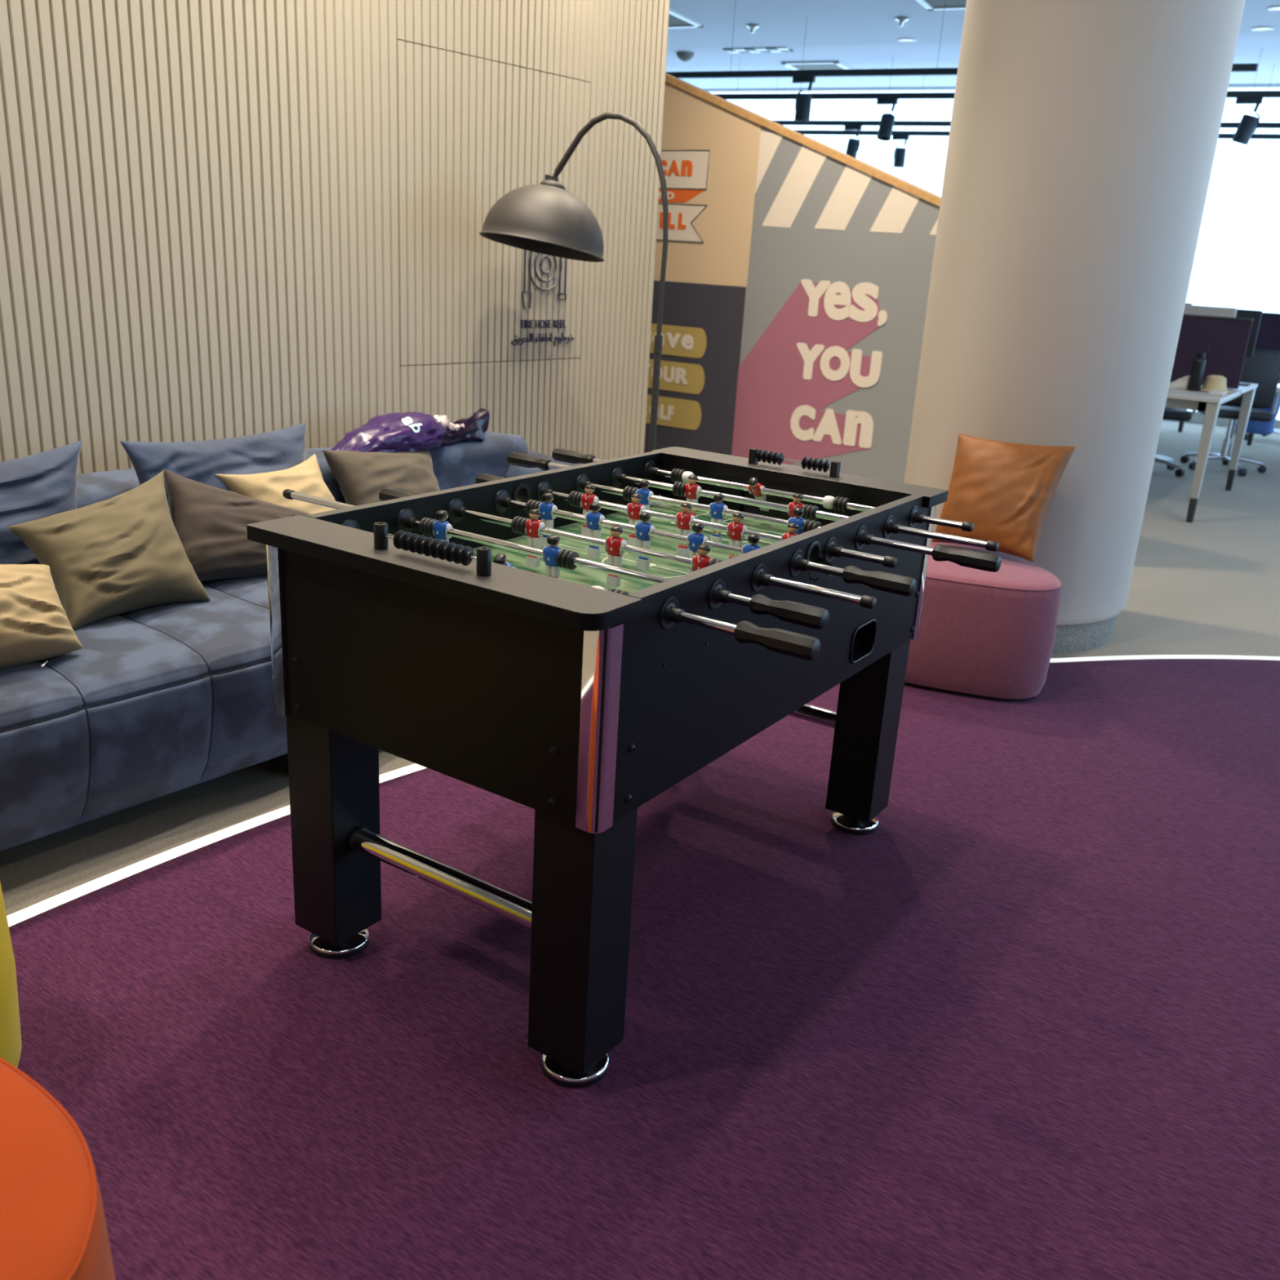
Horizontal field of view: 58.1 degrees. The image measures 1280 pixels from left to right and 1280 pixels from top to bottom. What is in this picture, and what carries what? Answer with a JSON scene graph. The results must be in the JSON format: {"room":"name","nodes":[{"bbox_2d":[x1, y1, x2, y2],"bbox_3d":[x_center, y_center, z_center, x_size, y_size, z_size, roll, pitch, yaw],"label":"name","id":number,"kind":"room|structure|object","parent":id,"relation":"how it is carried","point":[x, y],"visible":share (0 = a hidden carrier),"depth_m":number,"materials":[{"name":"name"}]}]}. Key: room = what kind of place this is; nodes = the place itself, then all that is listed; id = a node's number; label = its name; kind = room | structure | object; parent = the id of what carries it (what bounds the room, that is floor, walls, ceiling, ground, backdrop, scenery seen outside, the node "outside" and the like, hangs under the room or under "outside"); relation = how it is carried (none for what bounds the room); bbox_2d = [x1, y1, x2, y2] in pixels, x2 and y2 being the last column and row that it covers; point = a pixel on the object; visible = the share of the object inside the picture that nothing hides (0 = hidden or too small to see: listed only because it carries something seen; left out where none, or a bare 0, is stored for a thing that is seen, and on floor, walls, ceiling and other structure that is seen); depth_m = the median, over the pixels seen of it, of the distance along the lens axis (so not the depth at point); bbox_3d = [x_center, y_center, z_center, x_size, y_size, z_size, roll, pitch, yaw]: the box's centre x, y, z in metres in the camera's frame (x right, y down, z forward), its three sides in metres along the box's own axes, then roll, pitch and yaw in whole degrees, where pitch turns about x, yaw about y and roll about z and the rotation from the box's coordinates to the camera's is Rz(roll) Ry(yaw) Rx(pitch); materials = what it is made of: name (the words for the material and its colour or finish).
{"room":"common room","nodes":[
{"label":"common room","id":0,"kind":"room"},
{"bbox_2d":[0,0,669,474],"bbox_3d":[-2.568,-1.151,2.110,0.160,3.300,8.154,17,23,36],"label":"wall","id":1,"kind":"structure","parent":0,"point":[199,198],"depth_m":3.66,"materials":[{"name":"beige wood"}]},
{"bbox_2d":[396,40,505,365],"bbox_3d":[-0.697,-1.575,4.260,0.020,1.077,0.506,17,23,36],"label":"wall panel","id":2,"kind":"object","parent":1,"relation":"in","point":[451,105],"depth_m":4.23,"materials":[{"name":"beige wood"}]},
{"bbox_2d":[500,63,591,360],"bbox_3d":[-0.385,-1.679,4.625,0.020,1.077,0.470,17,23,36],"label":"wall panel","id":3,"kind":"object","parent":1,"relation":"in","point":[544,113],"depth_m":4.59,"materials":[{"name":"beige wood"}]},
{"bbox_2d":[511,249,573,346],"bbox_3d":[-0.387,-1.425,4.700,0.008,0.443,0.366,17,23,36],"label":"sign","id":4,"kind":"object","parent":3,"relation":"attached to","point":[526,324],"visible":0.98,"depth_m":4.70,"materials":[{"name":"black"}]},
{"bbox_2d":[0,419,1279,927],"bbox_3d":[0.946,-0.426,5.964,15.400,0.120,18.511,15,22,31],"label":"floor","id":5,"kind":"structure","parent":0,"point":[1209,584],"depth_m":5.05,"materials":[{"name":"grey concrete"}]},
{"bbox_2d":[0,431,583,851],"bbox_3d":[-1.291,-0.028,3.085,1.014,0.698,3.826,17,23,35],"label":"sofa","id":6,"kind":"object","parent":5,"relation":"on","point":[155,701],"visible":0.31,"depth_m":2.64,"materials":[{"name":"blue fabric"}]},
{"bbox_2d":[0,564,82,669],"bbox_3d":[-1.430,-0.039,2.433,0.229,0.232,0.478,15,22,31],"label":"cushion","id":7,"kind":"object","parent":6,"relation":"on","point":[35,625],"visible":1,"depth_m":2.47,"materials":[{"name":"beige fabric"}]},
{"bbox_2d":[0,440,82,564],"bbox_3d":[-1.638,-0.260,2.778,0.198,0.364,0.711,15,22,31],"label":"cushion","id":8,"kind":"object","parent":6,"relation":"on","point":[41,485],"visible":0.46,"depth_m":2.86,"materials":[{"name":"blue fabric"}]},
{"bbox_2d":[8,471,210,630],"bbox_3d":[-1.302,-0.231,2.894,0.262,0.304,0.435,15,22,31],"label":"cushion","id":9,"kind":"object","parent":6,"relation":"on","point":[125,552],"visible":0.97,"depth_m":2.81,"materials":[{"name":"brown fabric"}]},
{"bbox_2d":[120,422,306,509],"bbox_3d":[-1.208,-0.437,3.402,0.182,0.351,0.634,15,22,31],"label":"cushion","id":10,"kind":"object","parent":6,"relation":"on","point":[282,449],"visible":0.3,"depth_m":3.30,"materials":[{"name":"blue fabric"}]},
{"bbox_2d":[162,468,311,581],"bbox_3d":[-1.104,-0.327,3.224,0.526,0.301,0.202,-11,23,-37],"label":"cushion","id":11,"kind":"object","parent":6,"relation":"on","point":[210,522],"visible":0.65,"depth_m":3.12,"materials":[{"name":"brown fabric"}]},
{"bbox_2d":[215,453,335,514],"bbox_3d":[-1.058,-0.405,3.443,0.222,0.283,0.400,15,22,31],"label":"cushion","id":12,"kind":"object","parent":6,"relation":"on","point":[306,477],"visible":0.43,"depth_m":3.38,"materials":[{"name":"beige fabric"}]},
{"bbox_2d":[322,449,439,506],"bbox_3d":[-0.811,-0.508,3.842,0.225,0.278,0.477,15,22,31],"label":"cushion","id":13,"kind":"object","parent":6,"relation":"on","point":[361,476],"visible":0.48,"depth_m":3.72,"materials":[{"name":"beige fabric"}]},
{"bbox_2d":[330,408,489,452],"bbox_3d":[-0.806,-0.709,4.016,0.218,0.168,0.708,15,22,31],"label":"plastic bag","id":14,"kind":"object","parent":6,"relation":"on","point":[415,431],"visible":0.83,"depth_m":3.92,"materials":[{"name":"purple plastic"}]},
{"bbox_2d":[479,111,668,452],"bbox_3d":[-0.196,-0.925,4.178,0.895,1.820,0.450,15,22,31],"label":"floor lamp","id":15,"kind":"object","parent":5,"relation":"on","point":[545,218],"visible":0.87,"depth_m":3.98,"materials":[{"name":"black metal"}]},
{"bbox_2d":[8,658,1279,1279],"bbox_3d":[1.193,0.953,1.684,4.936,0.004,7.317,15,22,31],"label":"carpet","id":16,"kind":"object","parent":5,"relation":"on","point":[1024,1023],"visible":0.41,"depth_m":2.14,"materials":[{"name":"purple carpet"}]},
{"bbox_2d":[0,882,22,1067],"bbox_3d":[-1.268,0.555,1.762,0.552,0.422,0.552,15,22,31],"label":"ottoman","id":17,"kind":"object","parent":16,"relation":"on","point":[11,1045],"visible":0.72,"depth_m":1.83,"materials":[{"name":"yellow fabric"}]},
{"bbox_2d":[0,1057,115,1279],"bbox_3d":[-0.869,0.762,1.216,0.628,0.419,0.540,15,22,31],"label":"ottoman","id":18,"kind":"object","parent":16,"relation":"on","point":[53,1224],"visible":1,"depth_m":1.20,"materials":[{"name":"orange fabric"}]},
{"bbox_2d":[246,446,1001,1088],"bbox_3d":[-0.021,0.109,2.538,1.381,0.918,1.410,15,22,31],"label":"foosball table","id":19,"kind":"object","parent":16,"relation":"on","point":[571,645],"visible":1,"depth_m":2.04,"materials":[{"name":"black laminate"}]},
{"bbox_2d":[384,534,476,559],"bbox_3d":[-0.339,-0.151,1.867,0.228,0.004,0.004,15,22,31],"label":"counter","id":20,"kind":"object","parent":19,"relation":"on","point":[386,535],"depth_m":1.91,"materials":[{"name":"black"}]},
{"bbox_2d":[852,626,864,653],"bbox_3d":[0.450,-0.009,2.568,0.049,0.104,0.148,15,22,31],"label":"ball return","id":21,"kind":"object","parent":19,"relation":"on","point":[859,642],"depth_m":2.62,"materials":[{"name":"black plastic"}]},
{"bbox_2d":[6,654,1279,926],"bbox_3d":[1.193,0.952,1.684,5.020,0.005,7.401,15,22,31],"label":"stripe","id":22,"kind":"object","parent":16,"relation":"on","point":[52,902],"visible":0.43,"depth_m":2.71,"materials":[{"name":"white carpet"}]},
{"bbox_2d":[904,538,1062,698],"bbox_3d":[1.096,-0.105,4.156,0.823,0.422,0.613,15,22,31],"label":"ottoman","id":23,"kind":"object","parent":16,"relation":"on","point":[982,633],"visible":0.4,"depth_m":3.86,"materials":[{"name":"pink fabric"}]},
{"bbox_2d":[931,433,1075,561],"bbox_3d":[1.289,-0.517,4.133,0.414,0.389,0.240,15,22,31],"label":"cushion","id":24,"kind":"object","parent":23,"relation":"on","point":[1006,490],"visible":0.91,"depth_m":4.06,"materials":[{"name":"orange leather"}]},
{"bbox_2d":[1154,407,1195,476],"bbox_3d":[3.946,-1.783,8.852,0.660,0.960,0.640,8,19,13],"label":"office chair","id":25,"kind":"object","parent":5,"relation":"on","point":[1172,414],"visible":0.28,"depth_m":8.74,"materials":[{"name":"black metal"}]},
{"bbox_2d":[1177,302,1192,432],"bbox_3d":[3.920,-2.824,11.529,2.850,1.234,1.400,15,22,31],"label":"office desk","id":26,"kind":"object","parent":5,"relation":"on","point":[1181,423],"visible":0.04,"depth_m":11.46,"materials":[{"name":"grey"}]},
{"bbox_2d":[1164,314,1257,522],"bbox_3d":[2.530,-1.834,8.368,3.285,1.204,1.640,15,22,31],"label":"office desk","id":27,"kind":"object","parent":5,"relation":"on","point":[1227,338],"visible":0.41,"depth_m":7.45,"materials":[{"name":"grey wood"}]},
{"bbox_2d":[1168,375,1190,389],"bbox_3d":[3.434,-1.651,7.364,0.143,0.099,0.140,15,22,31],"label":"cloth","id":28,"kind":"object","parent":27,"relation":"on","point":[1182,383],"visible":0.76,"depth_m":7.31,"materials":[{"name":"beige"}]},
{"bbox_2d":[1187,346,1208,391],"bbox_3d":[3.505,-1.706,7.234,0.076,0.278,0.076,15,22,31],"label":"water bottle","id":29,"kind":"object","parent":27,"relation":"on","point":[1199,362],"visible":1,"depth_m":7.21,"materials":[{"name":"black plastic"}]},
{"bbox_2d":[1183,304,1237,317],"bbox_3d":[3.730,-2.008,7.818,0.500,0.505,0.160,15,22,31],"label":"monitor","id":30,"kind":"object","parent":27,"relation":"on","point":[1188,309],"visible":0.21,"depth_m":7.65,"materials":[{"name":"grey plastic"}]},
{"bbox_2d":[1200,374,1233,393],"bbox_3d":[3.639,-1.624,7.289,0.230,0.100,0.230,15,22,31],"label":"straw hat","id":31,"kind":"object","parent":27,"relation":"on","point":[1212,382],"visible":0.8,"depth_m":7.24,"materials":[{"name":"beige wicker"}]},
{"bbox_2d":[1208,390,1226,395],"bbox_3d":[3.564,-1.523,7.107,0.080,0.016,0.180,15,22,31],"label":"folder","id":32,"kind":"object","parent":27,"relation":"on","point":[1216,393],"visible":1,"depth_m":7.05,"materials":[{"name":"white paper"}]},
{"bbox_2d":[1235,309,1262,386],"bbox_3d":[4.096,-2.008,7.898,0.240,0.495,0.160,15,22,31],"label":"monitor","id":33,"kind":"object","parent":27,"relation":"on","point":[1256,315],"visible":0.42,"depth_m":7.78,"materials":[{"name":"black plastic"}]},
{"bbox_2d":[1180,348,1279,475],"bbox_3d":[4.700,-1.829,9.123,0.660,0.960,0.640,8,19,13],"label":"office chair","id":34,"kind":"object","parent":5,"relation":"on","point":[1263,368],"visible":0.69,"depth_m":8.85,"materials":[{"name":"grey"}]},
{"bbox_2d":[1235,393,1279,435],"bbox_3d":[5.009,-1.844,9.342,0.302,0.341,0.121,15,22,31],"label":"tote bag","id":35,"kind":"object","parent":34,"relation":"on","point":[1263,428],"visible":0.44,"depth_m":9.30,"materials":[{"name":"blue fabric"}]},
{"bbox_2d":[1222,312,1279,461],"bbox_3d":[6.682,-1.882,9.245,3.400,1.204,1.550,15,22,31],"label":"office desk","id":36,"kind":"object","parent":5,"relation":"on","point":[1268,333],"visible":0.19,"depth_m":9.88,"materials":[{"name":"grey"}]},
{"bbox_2d":[1233,392,1279,439],"bbox_3d":[6.171,-2.430,11.181,0.660,0.960,0.640,20,25,41],"label":"office chair","id":37,"kind":"object","parent":5,"relation":"on","point":[1276,430],"visible":0.11,"depth_m":11.17,"materials":[{"name":"grey metal"}]},
{"bbox_2d":[653,280,746,363],"bbox_3d":[0.826,-1.983,6.357,3.200,2.567,0.120,15,22,31],"label":"wall","id":38,"kind":"structure","parent":0,"point":[654,280],"depth_m":6.54,"materials":[{"name":"beige"}]},
{"bbox_2d":[644,280,746,455],"bbox_3d":[-0.003,-1.551,6.991,1.365,1.216,0.007,15,22,31],"label":"poster","id":39,"kind":"object","parent":38,"relation":"attached to","point":[702,330],"visible":0.39,"depth_m":6.74,"materials":[{"name":"grey paper"}]},
{"bbox_2d":[653,81,760,286],"bbox_3d":[0.072,-2.756,6.585,1.375,1.331,0.008,15,22,31],"label":"poster","id":40,"kind":"object","parent":38,"relation":"attached to","point":[709,157],"visible":0.56,"depth_m":6.44,"materials":[{"name":"beige paper"}]},
{"bbox_2d":[665,72,941,206],"bbox_3d":[0.866,-2.664,6.129,3.200,1.197,0.144,15,22,31],"label":"trim","id":41,"kind":"structure","parent":38,"relation":"attached to","point":[849,160],"depth_m":6.06,"materials":[{"name":"brown wood"}]},
{"bbox_2d":[731,124,939,483],"bbox_3d":[1.337,-1.590,6.030,1.842,2.047,0.006,15,22,31],"label":"poster","id":42,"kind":"object","parent":38,"relation":"attached to","point":[840,264],"visible":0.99,"depth_m":6.19,"materials":[{"name":"grey paper"}]},
{"bbox_2d":[666,0,1279,88],"bbox_3d":[1.138,-3.679,4.878,15.400,0.150,18.511,15,22,31],"label":"ceiling","id":43,"kind":"structure","parent":0,"point":[859,34],"depth_m":10.24,"materials":[{"name":"white paint"}]},
{"bbox_2d":[675,51,694,61],"bbox_3d":[0.448,-5.802,11.470,0.180,0.075,0.180,15,22,31],"label":"smoke detector","id":44,"kind":"object","parent":43,"relation":"attached to","point":[682,55],"visible":1,"depth_m":11.41,"materials":[{"name":"grey plastic"}]},
{"bbox_2d":[668,8,704,28],"bbox_3d":[0.047,-5.320,9.867,0.760,0.020,0.760,12,20,25],"label":"ceiling panel","id":45,"kind":"object","parent":43,"relation":"attached to","point":[677,20],"visible":0.24,"depth_m":9.90,"materials":[{"name":"white plastic"}]},
{"bbox_2d":[668,13,693,26],"bbox_3d":[0.047,-5.325,9.865,0.660,0.008,0.660,12,20,25],"label":"grille","id":46,"kind":"object","parent":45,"relation":"attached to","point":[674,20],"depth_m":9.85,"materials":[{"name":"grey metal"}]},
{"bbox_2d":[746,23,759,33],"bbox_3d":[0.971,-5.266,9.933,0.110,0.060,0.110,15,22,31],"label":"sprinkler","id":47,"kind":"object","parent":43,"relation":"attached to","point":[753,27],"visible":1,"depth_m":9.91,"materials":[{"name":"grey metal"}]},
{"bbox_2d":[723,47,793,53],"bbox_3d":[1.131,-5.654,11.048,0.650,0.012,0.190,12,20,25],"label":"ceiling vent","id":48,"kind":"object","parent":43,"relation":"in","point":[757,50],"visible":1,"depth_m":11.02,"materials":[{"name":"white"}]},
{"bbox_2d":[781,60,853,70],"bbox_3d":[1.830,-5.851,11.774,0.600,0.020,0.600,12,20,25],"label":"ceiling panel","id":49,"kind":"object","parent":43,"relation":"attached to","point":[833,64],"visible":0.59,"depth_m":11.67,"materials":[{"name":"white plastic"}]},
{"bbox_2d":[790,63,844,70],"bbox_3d":[1.830,-5.857,11.773,0.500,0.008,0.500,12,20,25],"label":"grille","id":50,"kind":"object","parent":49,"relation":"attached to","point":[793,66],"depth_m":11.75,"materials":[{"name":"grey metal"}]},
{"bbox_2d":[895,16,908,26],"bbox_3d":[2.113,-4.989,9.305,0.110,0.060,0.110,15,22,31],"label":"sprinkler","id":51,"kind":"object","parent":43,"relation":"attached to","point":[901,20],"visible":1,"depth_m":9.28,"materials":[{"name":"grey metal"}]},
{"bbox_2d":[897,38,916,42],"bbox_3d":[2.354,-5.285,10.156,0.160,0.010,0.160,15,22,31],"label":"recessed light","id":52,"kind":"object","parent":43,"relation":"in","point":[904,40],"visible":1,"depth_m":10.15,"materials":[{"name":"white plastic"}]},
{"bbox_2d":[915,0,966,10],"bbox_3d":[2.351,-4.729,8.505,0.600,0.020,0.600,12,20,25],"label":"ceiling panel","id":53,"kind":"object","parent":43,"relation":"attached to","point":[930,5],"visible":0.47,"depth_m":8.70,"materials":[{"name":"white plastic"}]},
{"bbox_2d":[924,0,966,7],"bbox_3d":[2.352,-4.735,8.504,0.500,0.008,0.500,12,20,25],"label":"grille","id":54,"kind":"object","parent":53,"relation":"attached to","point":[928,3],"depth_m":8.67,"materials":[{"name":"grey metal"}]},
{"bbox_2d":[665,2,1257,78],"bbox_3d":[0.720,-4.541,8.604,7.116,0.620,0.040,12,20,24],"label":"track","id":55,"kind":"object","parent":43,"relation":"hanging from","point":[1236,67],"visible":0.41,"depth_m":8.35,"materials":[{"name":"black metal"}]},
{"bbox_2d":[792,75,815,122],"bbox_3d":[1.199,-3.999,8.519,0.170,0.300,0.112,15,22,31],"label":"track spotlight","id":56,"kind":"object","parent":55,"relation":"hanging from","point":[802,101],"visible":1,"depth_m":8.48,"materials":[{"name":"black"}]},
{"bbox_2d":[713,16,1279,99],"bbox_3d":[3.597,-4.335,8.496,12.109,0.620,0.040,12,20,24],"label":"track","id":57,"kind":"object","parent":43,"relation":"hanging from","point":[1230,94],"visible":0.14,"depth_m":9.36,"materials":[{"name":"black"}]},
{"bbox_2d":[876,97,897,141],"bbox_3d":[2.003,-4.232,9.376,0.145,0.311,0.160,-3,20,-20],"label":"track spotlight","id":58,"kind":"object","parent":57,"relation":"hanging from","point":[887,120],"visible":1,"depth_m":9.34,"materials":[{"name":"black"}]},
{"bbox_2d":[1231,97,1262,144],"bbox_3d":[4.354,-3.728,8.283,0.179,0.311,0.112,15,22,31],"label":"track spotlight","id":59,"kind":"object","parent":57,"relation":"hanging from","point":[1245,130],"visible":1,"depth_m":8.25,"materials":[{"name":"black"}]},
{"bbox_2d":[736,48,1279,128],"bbox_3d":[4.622,-4.757,9.940,12.109,0.620,0.040,12,20,24],"label":"track","id":60,"kind":"object","parent":43,"relation":"hanging from","point":[784,122],"visible":0.35,"depth_m":11.00,"materials":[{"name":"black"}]},
{"bbox_2d":[844,124,862,158],"bbox_3d":[2.069,-4.858,11.257,0.176,0.307,0.112,15,22,31],"label":"track spotlight","id":61,"kind":"object","parent":60,"relation":"hanging from","point":[853,144],"visible":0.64,"depth_m":11.22,"materials":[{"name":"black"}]},
{"bbox_2d":[773,65,1279,139],"bbox_3d":[5.083,-4.947,10.590,12.109,0.620,0.040,12,20,24],"label":"track","id":62,"kind":"object","parent":43,"relation":"hanging from","point":[928,133],"visible":0.42,"depth_m":11.73,"materials":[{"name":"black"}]},
{"bbox_2d":[892,135,909,167],"bbox_3d":[2.663,-5.023,11.845,0.170,0.300,0.112,15,22,31],"label":"track spotlight","id":63,"kind":"object","parent":62,"relation":"hanging from","point":[900,153],"visible":1,"depth_m":11.81,"materials":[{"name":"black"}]},
{"bbox_2d":[1250,26,1274,31],"bbox_3d":[4.815,-4.725,8.914,0.160,0.010,0.160,15,22,31],"label":"recessed light","id":64,"kind":"object","parent":43,"relation":"in","point":[1264,28],"visible":1,"depth_m":8.91,"materials":[{"name":"white plastic"}]},
{"bbox_2d":[1266,5,1279,11],"bbox_3d":[4.574,-4.514,8.239,0.160,0.010,0.160,15,22,31],"label":"recessed light","id":65,"kind":"object","parent":43,"relation":"in","point":[1275,8],"visible":1,"depth_m":8.25,"materials":[{"name":"white plastic"}]},
{"bbox_2d":[702,84,1279,428],"bbox_3d":[5.547,-4.009,12.098,17.400,3.300,0.100,12,20,25],"label":"window","id":66,"kind":"structure","parent":0,"point":[1197,417],"depth_m":12.82,"materials":[{"name":"glass"}]},
{"bbox_2d":[904,0,1245,653],"bbox_3d":[1.619,-1.653,4.352,0.940,3.300,0.940,15,22,31],"label":"column","id":67,"kind":"structure","parent":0,"point":[1083,136],"depth_m":4.06,"materials":[{"name":"beige paint"}]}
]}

